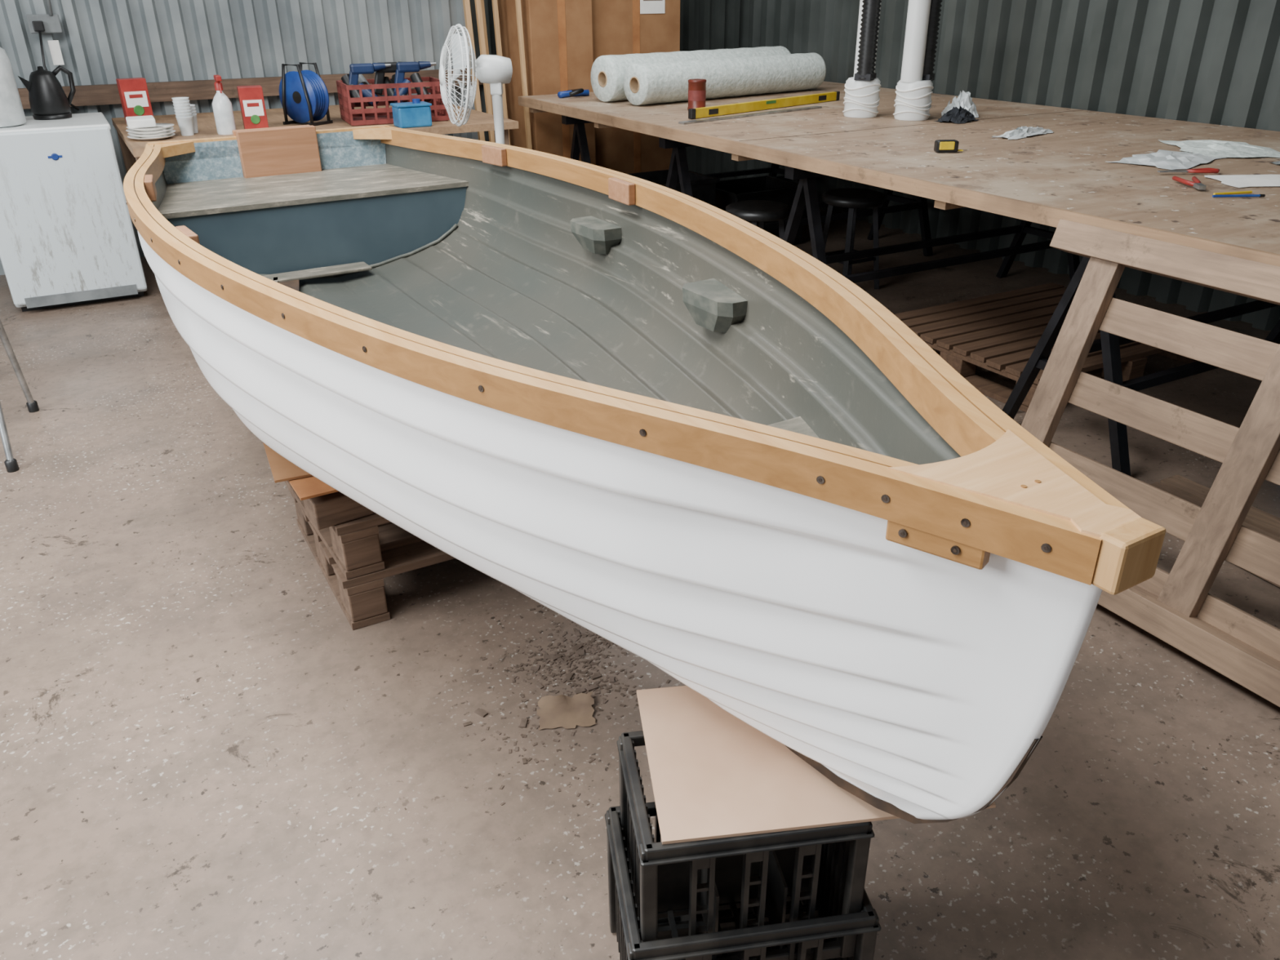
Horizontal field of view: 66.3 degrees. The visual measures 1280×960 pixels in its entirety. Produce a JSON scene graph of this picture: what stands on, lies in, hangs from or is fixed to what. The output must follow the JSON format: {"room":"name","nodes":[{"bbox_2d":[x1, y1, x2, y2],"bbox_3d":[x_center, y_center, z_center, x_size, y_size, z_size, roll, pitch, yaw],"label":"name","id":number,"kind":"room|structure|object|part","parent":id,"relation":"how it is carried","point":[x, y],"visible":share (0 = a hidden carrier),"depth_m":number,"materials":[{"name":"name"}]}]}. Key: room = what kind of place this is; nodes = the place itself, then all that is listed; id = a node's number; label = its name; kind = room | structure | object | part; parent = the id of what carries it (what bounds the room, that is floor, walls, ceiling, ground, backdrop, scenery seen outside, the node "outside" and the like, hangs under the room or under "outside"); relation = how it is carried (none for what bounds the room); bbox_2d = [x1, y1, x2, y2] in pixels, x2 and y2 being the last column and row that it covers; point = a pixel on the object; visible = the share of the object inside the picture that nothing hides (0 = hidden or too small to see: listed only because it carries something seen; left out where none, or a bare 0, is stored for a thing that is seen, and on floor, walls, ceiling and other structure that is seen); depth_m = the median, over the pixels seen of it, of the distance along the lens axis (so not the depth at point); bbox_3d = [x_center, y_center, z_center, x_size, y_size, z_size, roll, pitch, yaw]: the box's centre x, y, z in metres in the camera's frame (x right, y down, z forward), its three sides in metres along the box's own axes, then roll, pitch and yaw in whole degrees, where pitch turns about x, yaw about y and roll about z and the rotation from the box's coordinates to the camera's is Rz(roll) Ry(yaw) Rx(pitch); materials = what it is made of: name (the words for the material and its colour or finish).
{"room":"boat workshop","nodes":[
{"label":"boat workshop","id":0,"kind":"room"},
{"bbox_2d":[0,0,751,275],"bbox_3d":[-3.160,-2.755,5.095,9.160,3.250,0.095,-14,30,-26],"label":"wall","id":1,"kind":"structure","parent":0,"point":[101,42],"depth_m":5.73,"materials":[{"name":"grey metal"}]},
{"bbox_2d":[26,0,62,70],"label":"wall socket","id":2,"kind":"object","parent":1,"relation":"attached to","point":[48,23],"depth_m":5.15,"materials":[{"name":"grey plastic"}]},
{"bbox_2d":[47,40,64,65],"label":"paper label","id":3,"kind":"object","parent":1,"relation":"attached to","point":[54,46],"depth_m":5.22,"materials":[{"name":"white paper"}]},
{"bbox_2d":[17,68,483,109],"bbox_3d":[-3.973,-1.875,4.927,7.000,0.100,0.054,-14,30,-26],"label":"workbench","id":4,"kind":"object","parent":1,"relation":"attached to","point":[158,91],"depth_m":5.60,"materials":[{"name":"brown wood"}]},
{"bbox_2d":[0,207,1279,959],"bbox_3d":[-0.537,0.765,1.772,9.260,0.100,10.700,-14,30,-26],"label":"floor","id":5,"kind":"structure","parent":0,"point":[203,757],"depth_m":2.07,"materials":[{"name":"concrete"}]},
{"bbox_2d":[0,319,39,472],"bbox_3d":[-2.281,-0.599,3.321,0.618,0.975,0.413,12,29,23],"label":"tripod stand","id":6,"kind":"object","parent":5,"relation":"on","point":[11,465],"visible":1,"depth_m":3.53,"materials":[{"name":"metal"}]},
{"bbox_2d":[0,112,146,311],"bbox_3d":[-2.958,-1.375,5.007,0.610,0.860,0.615,-14,30,-26],"label":"fridge","id":7,"kind":"object","parent":5,"relation":"on","point":[68,237],"visible":0.98,"depth_m":4.77,"materials":[{"name":"white metal"}]},
{"bbox_2d":[0,47,26,128],"bbox_3d":[-3.064,-1.875,4.575,0.248,0.420,0.248,7,28,14],"label":"container","id":8,"kind":"object","parent":7,"relation":"on","point":[11,111],"visible":1,"depth_m":4.58,"materials":[{"name":"plastic"}]},
{"bbox_2d":[17,65,75,119],"bbox_3d":[-2.948,-1.936,4.894,0.204,0.242,0.178,-5,27,-8],"label":"kettle","id":9,"kind":"object","parent":7,"relation":"on","point":[48,100],"visible":1,"depth_m":4.85,"materials":[{"name":"black metal"}]},
{"bbox_2d":[111,103,518,263],"bbox_3d":[-1.790,-1.598,5.499,1.860,0.800,1.380,-14,30,-26],"label":"workbench","id":10,"kind":"structure","parent":5,"relation":"on","point":[132,149],"depth_m":5.17,"materials":[{"name":"brown wood"}]},
{"bbox_2d":[115,77,153,123],"bbox_3d":[-2.675,-2.010,5.197,0.130,0.220,0.084,-18,31,-31],"label":"box","id":11,"kind":"object","parent":10,"relation":"on","point":[134,95],"visible":0.83,"depth_m":5.16,"materials":[{"name":"red cardboard"}]},
{"bbox_2d":[125,115,175,140],"bbox_3d":[-2.324,-1.671,4.653,0.215,0.098,0.210,-14,30,-26],"label":"paper plates","id":12,"kind":"object","parent":10,"relation":"on","point":[140,127],"visible":1,"depth_m":4.63,"materials":[{"name":"white paper"}]},
{"bbox_2d":[171,97,198,135],"bbox_3d":[-2.215,-1.779,4.785,0.078,0.171,0.165,-5,27,-8],"label":"plastic cups","id":13,"kind":"object","parent":10,"relation":"on","point":[185,113],"visible":1,"depth_m":4.73,"materials":[{"name":"white plastic"}]},
{"bbox_2d":[212,75,235,134],"bbox_3d":[-2.030,-1.822,4.760,0.092,0.268,0.092,7,28,14],"label":"spray bottle","id":14,"kind":"object","parent":10,"relation":"on","point":[222,107],"visible":0.94,"depth_m":4.75,"materials":[{"name":"plastic"}]},
{"bbox_2d":[236,84,268,128],"bbox_3d":[-1.908,-1.828,4.834,0.110,0.210,0.104,-11,29,-21],"label":"carton","id":15,"kind":"object","parent":10,"relation":"on","point":[251,100],"visible":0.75,"depth_m":4.79,"materials":[{"name":"red cardboard"}]},
{"bbox_2d":[279,62,333,125],"bbox_3d":[-1.744,-2.002,5.083,0.250,0.294,0.160,13,30,25],"label":"cable reel","id":16,"kind":"object","parent":10,"relation":"on","point":[304,95],"visible":1,"depth_m":5.05,"materials":[{"name":"blue plastic"}]},
{"bbox_2d":[336,61,449,125],"bbox_3d":[-1.321,-2.067,5.213,0.512,0.286,0.352,-11,29,-21],"label":"crate","id":17,"kind":"object","parent":10,"relation":"on","point":[353,90],"visible":0.96,"depth_m":5.14,"materials":[{"name":"red plastic"}]},
{"bbox_2d":[390,98,431,128],"bbox_3d":[-1.164,-1.872,4.999,0.180,0.130,0.130,-14,30,-26],"label":"plastic tub","id":18,"kind":"object","parent":10,"relation":"on","point":[415,113],"visible":1,"depth_m":4.96,"materials":[{"name":"blue plastic"}]},
{"bbox_2d":[288,488,454,630],"bbox_3d":[-0.438,0.079,2.867,1.003,0.142,0.620,-15,30,-26],"label":"pallet","id":19,"kind":"object","parent":5,"relation":"on","point":[362,599],"visible":0.27,"depth_m":2.48,"materials":[{"name":"brown wood"}]},
{"bbox_2d":[284,480,390,579],"bbox_3d":[-0.448,-0.058,2.817,1.007,0.142,0.620,-16,30,-28],"label":"pallet","id":20,"kind":"object","parent":19,"relation":"on","point":[354,545],"visible":0.07,"depth_m":2.38,"materials":[{"name":"brown wood"}]},
{"bbox_2d":[303,491,375,529],"bbox_3d":[-0.494,-0.135,2.710,0.944,0.090,0.565,-15,30,-26],"label":"blocks","id":21,"kind":"object","parent":20,"relation":"on","point":[325,511],"visible":0.1,"depth_m":2.32,"materials":[{"name":"brown wood"}]},
{"bbox_2d":[262,442,337,500],"bbox_3d":[-0.801,-0.098,2.521,0.335,0.014,0.565,-15,30,-26],"label":"cardboard","id":22,"kind":"object","parent":21,"relation":"on","point":[306,486],"visible":0.21,"depth_m":2.33,"materials":[{"name":"orange cardboard"}]},
{"bbox_2d":[439,23,512,144],"bbox_3d":[-0.631,-1.313,4.356,0.428,1.300,0.399,-7,27,-13],"label":"pedestal fan","id":23,"kind":"object","parent":5,"relation":"on","point":[495,70],"visible":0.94,"depth_m":4.11,"materials":[{"name":"white plastic"}]},
{"bbox_2d":[462,0,532,149],"bbox_3d":[-0.862,-2.743,5.982,0.555,2.402,0.168,19,33,34],"label":"batten","id":24,"kind":"object","parent":5,"relation":"on","point":[479,4],"visible":0.42,"depth_m":6.04,"materials":[{"name":"wood"}]},
{"bbox_2d":[404,604,670,809],"bbox_3d":[-0.116,0.405,2.367,0.485,0.004,1.196,8,28,16],"label":"debris","id":25,"kind":"object","parent":5,"relation":"on","point":[580,652],"visible":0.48,"depth_m":2.28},
{"bbox_2d":[497,0,595,164],"bbox_3d":[-0.593,-2.480,6.322,0.420,1.622,0.502,-14,30,-26],"label":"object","id":26,"kind":"object","parent":5,"relation":"on","point":[557,34],"visible":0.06,"depth_m":6.05,"materials":[{"name":"wood"}]},
{"bbox_2d":[537,691,595,729],"bbox_3d":[-0.161,0.506,2.155,0.132,0.010,0.112,-3,27,-5],"label":"scrap","id":27,"kind":"object","parent":5,"relation":"on","point":[566,712],"visible":1,"depth_m":2.16,"materials":[{"name":"beige paper"}]},
{"bbox_2d":[591,0,679,173],"bbox_3d":[-0.132,-2.641,6.591,0.660,1.662,0.468,-14,30,-26],"label":"wooden panel","id":28,"kind":"object","parent":5,"relation":"on","point":[620,27],"visible":0.17,"depth_m":6.33,"materials":[{"name":"wood"}]},
{"bbox_2d":[626,168,719,206],"bbox_3d":[0.118,-1.543,5.749,0.536,0.450,0.436,-14,30,-26],"label":"storage bin","id":29,"kind":"object","parent":5,"relation":"on","point":[703,186],"visible":0.13,"depth_m":5.63,"materials":[{"name":"black plastic"}]},
{"bbox_2d":[561,115,807,217],"bbox_3d":[0.327,-2.028,6.368,1.780,0.770,0.528,-14,30,-26],"label":"trestle","id":30,"kind":"object","parent":5,"relation":"on","point":[580,144],"visible":0.18,"depth_m":5.98,"materials":[{"name":"black metal"}]},
{"bbox_2d":[604,801,881,959],"bbox_3d":[0.141,0.682,1.513,0.356,0.272,0.276,-4,27,-8],"label":"crate","id":31,"kind":"object","parent":5,"relation":"on","point":[624,918],"visible":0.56,"depth_m":1.36,"materials":[{"name":"black plastic"}]},
{"bbox_2d":[616,730,875,959],"bbox_3d":[0.140,0.535,1.439,0.316,0.270,0.241,-4,27,-8],"label":"crate","id":32,"kind":"object","parent":31,"relation":"on","point":[826,867],"visible":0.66,"depth_m":1.37,"materials":[{"name":"black plastic"}]},
{"bbox_2d":[636,685,995,844],"bbox_3d":[0.237,0.386,1.429,0.461,0.005,0.308,-4,27,-7],"label":"sheet","id":33,"kind":"object","parent":32,"relation":"on","point":[714,775],"visible":0.57,"depth_m":1.36,"materials":[{"name":"beige wood"}]},
{"bbox_2d":[123,124,1165,823],"bbox_3d":[-0.392,-0.293,2.185,1.124,0.627,3.174,-16,30,-28],"label":"dinghy","id":34,"kind":"object","parent":33,"relation":"on","point":[633,406],"visible":1,"depth_m":1.36,"materials":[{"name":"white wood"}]},
{"bbox_3d":[-1.065,-0.824,3.143,0.921,0.240,0.500,-16,30,-28],"label":"stern seat","id":35,"kind":"part","parent":34,"relation":"part of","materials":[{"name":"paint"}]},
{"bbox_2d":[725,200,791,239],"bbox_3d":[0.575,-1.105,4.831,0.320,0.486,0.320,-14,30,-26],"label":"stool","id":36,"kind":"object","parent":5,"relation":"on","point":[753,211],"visible":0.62,"depth_m":4.66,"materials":[{"name":"black plastic"}]},
{"bbox_2d":[715,175,804,244],"bbox_3d":[0.685,-1.644,6.054,0.536,0.350,0.436,-14,30,-26],"label":"storage bin","id":37,"kind":"object","parent":5,"relation":"on","point":[767,188],"visible":0.41,"depth_m":5.98,"materials":[{"name":"black plastic"}]},
{"bbox_2d":[658,137,933,256],"bbox_3d":[0.889,-1.582,5.470,1.780,0.770,0.528,-14,30,-26],"label":"trestle","id":38,"kind":"object","parent":5,"relation":"on","point":[678,166],"visible":0.32,"depth_m":5.46,"materials":[{"name":"black metal"}]},
{"bbox_2d":[822,187,886,288],"bbox_3d":[1.093,-1.244,5.100,0.320,0.486,0.320,-14,30,-26],"label":"stool","id":39,"kind":"object","parent":5,"relation":"on","point":[853,198],"visible":0.89,"depth_m":5.00,"materials":[{"name":"black plastic"}]},
{"bbox_2d":[518,81,1279,266],"bbox_3d":[1.367,-1.595,4.534,2.166,0.086,4.720,-14,30,-26],"label":"workbench","id":40,"kind":"object","parent":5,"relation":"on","point":[1066,173],"visible":0.79,"depth_m":3.72,"materials":[{"name":"brown wood"}]},
{"bbox_2d":[557,88,589,97],"bbox_3d":[-0.390,-2.296,5.807,0.145,0.052,0.183,8,28,17],"label":"clamp","id":41,"kind":"object","parent":40,"relation":"on","point":[575,92],"visible":1,"depth_m":5.77,"materials":[{"name":"blue plastic"}]},
{"bbox_2d":[591,45,791,102],"bbox_3d":[0.343,-2.433,5.850,1.404,0.243,0.243,-20,32,-33],"label":"roll","id":42,"kind":"object","parent":40,"relation":"on","point":[607,72],"visible":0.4,"depth_m":5.52,"materials":[{"name":"white fabric"}]},
{"bbox_2d":[687,79,706,110],"bbox_3d":[0.297,-2.006,5.106,0.096,0.150,0.096,-14,30,-26],"label":"tin","id":43,"kind":"object","parent":40,"relation":"on","point":[696,87],"visible":0.76,"depth_m":5.07,"materials":[{"name":"red metal"}]},
{"bbox_2d":[623,53,826,105],"bbox_3d":[0.524,-2.335,5.686,1.415,0.212,0.212,-20,33,-33],"label":"roll","id":44,"kind":"object","parent":40,"relation":"on","point":[667,82],"visible":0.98,"depth_m":5.56,"materials":[{"name":"white fabric"}]},
{"bbox_2d":[678,106,822,124],"bbox_3d":[0.573,-1.833,4.916,1.000,0.008,0.041,-21,33,-36],"label":"ruler","id":45,"kind":"object","parent":40,"relation":"on","point":[810,107],"visible":1,"depth_m":4.88,"materials":[{"name":"metal"}]},
{"bbox_2d":[688,91,839,119],"bbox_3d":[0.680,-1.977,5.156,1.220,0.046,0.027,-24,35,-38],"label":"spirit level","id":46,"kind":"object","parent":40,"relation":"on","point":[698,113],"visible":1,"depth_m":5.10,"materials":[{"name":"yellow paint"}]},
{"bbox_2d":[842,0,881,117],"bbox_3d":[1.087,-2.228,4.644,0.176,0.950,0.178,15,31,28],"label":"tube","id":47,"kind":"object","parent":40,"relation":"on","point":[861,99],"visible":1,"depth_m":4.70,"materials":[{"name":"white plastic"}]},
{"bbox_2d":[893,0,942,120],"bbox_3d":[1.310,-2.173,4.532,0.176,0.950,0.178,15,31,28],"label":"tube","id":48,"kind":"object","parent":40,"relation":"on","point":[913,100],"visible":1,"depth_m":4.59,"materials":[{"name":"white plastic"}]},
{"bbox_2d":[933,139,963,152],"bbox_3d":[1.191,-1.286,3.776,0.108,0.044,0.048,-2,27,-3],"label":"tape measure","id":49,"kind":"object","parent":40,"relation":"on","point":[940,145],"visible":1,"depth_m":3.75,"materials":[{"name":"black plastic"}]},
{"bbox_2d":[934,106,977,123],"bbox_3d":[1.502,-1.737,4.638,0.152,0.068,0.218,23,35,38],"label":"glove","id":50,"kind":"object","parent":40,"relation":"on","point":[956,115],"visible":1,"depth_m":4.60,"materials":[{"name":"fabric"}]},
{"bbox_2d":[941,89,978,117],"bbox_3d":[1.583,-1.861,4.831,0.177,0.115,0.221,6,27,13],"label":"crumpled plastic bag","id":51,"kind":"object","parent":40,"relation":"on","point":[964,100],"visible":0.79,"depth_m":4.79,"materials":[{"name":"white plastic"}]},
{"bbox_2d":[992,126,1053,139],"bbox_3d":[1.647,-1.497,4.194,0.383,0.035,0.112,-21,33,-36],"label":"plastic film","id":52,"kind":"object","parent":40,"relation":"on","point":[1022,131],"visible":1,"depth_m":4.15,"materials":[{"name":"white plastic"}]},
{"bbox_2d":[1107,149,1223,169],"bbox_3d":[1.925,-1.175,3.568,0.449,0.017,0.265,-21,33,-36],"label":"plastic film","id":53,"kind":"object","parent":40,"relation":"on","point":[1165,159],"visible":1,"depth_m":3.53,"materials":[{"name":"white plastic"}]},
{"bbox_2d":[1157,167,1219,173],"bbox_3d":[1.853,-1.041,3.304,0.214,0.010,0.060,-3,27,-6],"label":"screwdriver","id":54,"kind":"object","parent":40,"relation":"on","point":[1208,170],"visible":1,"depth_m":3.30,"materials":[{"name":"red plastic"}]},
{"bbox_2d":[1172,176,1206,190],"bbox_3d":[1.748,-0.939,3.098,0.074,0.014,0.171,4,27,8],"label":"pliers","id":55,"kind":"object","parent":40,"relation":"on","point":[1196,183],"visible":1,"depth_m":3.09,"materials":[{"name":"red plastic"}]},
{"bbox_2d":[1158,139,1279,157],"bbox_3d":[2.252,-1.290,3.783,0.351,0.026,0.467,4,27,8],"label":"plastic film","id":56,"kind":"object","parent":40,"relation":"on","point":[1211,148],"visible":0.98,"depth_m":3.72,"materials":[{"name":"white plastic"}]},
{"bbox_2d":[1212,191,1265,197],"bbox_3d":[1.791,-0.863,2.959,0.155,0.010,0.069,-1,27,0],"label":"pens","id":57,"kind":"object","parent":40,"relation":"on","point":[1226,194],"visible":1,"depth_m":2.93,"materials":[{"name":"blue plastic"}]},
{"bbox_2d":[1204,174,1279,187],"bbox_3d":[2.062,-0.973,3.171,0.395,0.010,0.233,-1,27,0],"label":"paper sheet","id":58,"kind":"object","parent":40,"relation":"on","point":[1235,180],"visible":1,"depth_m":3.16,"materials":[{"name":"white paper"}]},
{"bbox_2d":[1269,160,1279,164],"bbox_3d":[2.401,-1.129,3.442,0.324,0.040,0.222,-9,28,-16],"label":"rag","id":59,"kind":"object","parent":40,"relation":"on","point":[1277,162],"visible":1,"depth_m":3.49,"materials":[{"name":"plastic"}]},
{"bbox_2d":[782,165,1079,283],"bbox_3d":[1.403,-1.175,4.650,1.780,0.770,0.528,-14,30,-26],"label":"trestle","id":60,"kind":"object","parent":5,"relation":"on","point":[806,194],"visible":0.31,"depth_m":4.58,"materials":[{"name":"black metal"}]},
{"bbox_2d":[893,282,1196,412],"bbox_3d":[1.720,-0.595,4.176,1.108,0.142,0.900,-14,30,-26],"label":"pallet","id":61,"kind":"object","parent":5,"relation":"on","point":[998,333],"visible":0.38,"depth_m":4.03,"materials":[{"name":"brown wood"}]},
{"bbox_2d":[1002,256,1279,475],"bbox_3d":[2.113,-0.613,3.518,1.780,0.770,0.528,-14,30,-26],"label":"trestle","id":62,"kind":"object","parent":5,"relation":"on","point":[1109,344],"visible":0.26,"depth_m":3.21,"materials":[{"name":"black metal"}]},
{"bbox_2d":[1021,218,1279,706],"bbox_3d":[1.381,-0.036,2.262,0.386,0.852,1.370,-14,30,-26],"label":"wooden frame","id":63,"kind":"object","parent":5,"relation":"on","point":[1176,607],"visible":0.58,"depth_m":2.35,"materials":[{"name":"brown wood"}]},
{"bbox_2d":[1149,474,1279,587],"bbox_3d":[1.731,0.169,2.769,0.330,0.030,0.706,-14,30,-26],"label":"timber offcuts","id":64,"kind":"object","parent":5,"relation":"on","point":[1261,522],"visible":0.35,"depth_m":2.96,"materials":[{"name":"brown wood"}]},
{"bbox_2d":[744,0,1279,330],"bbox_3d":[3.421,-1.731,2.950,0.093,3.250,10.600,-14,30,-26],"label":"wall","id":65,"kind":"structure","parent":0,"point":[1217,62],"depth_m":5.05,"materials":[{"name":"grey metal"}]}
]}

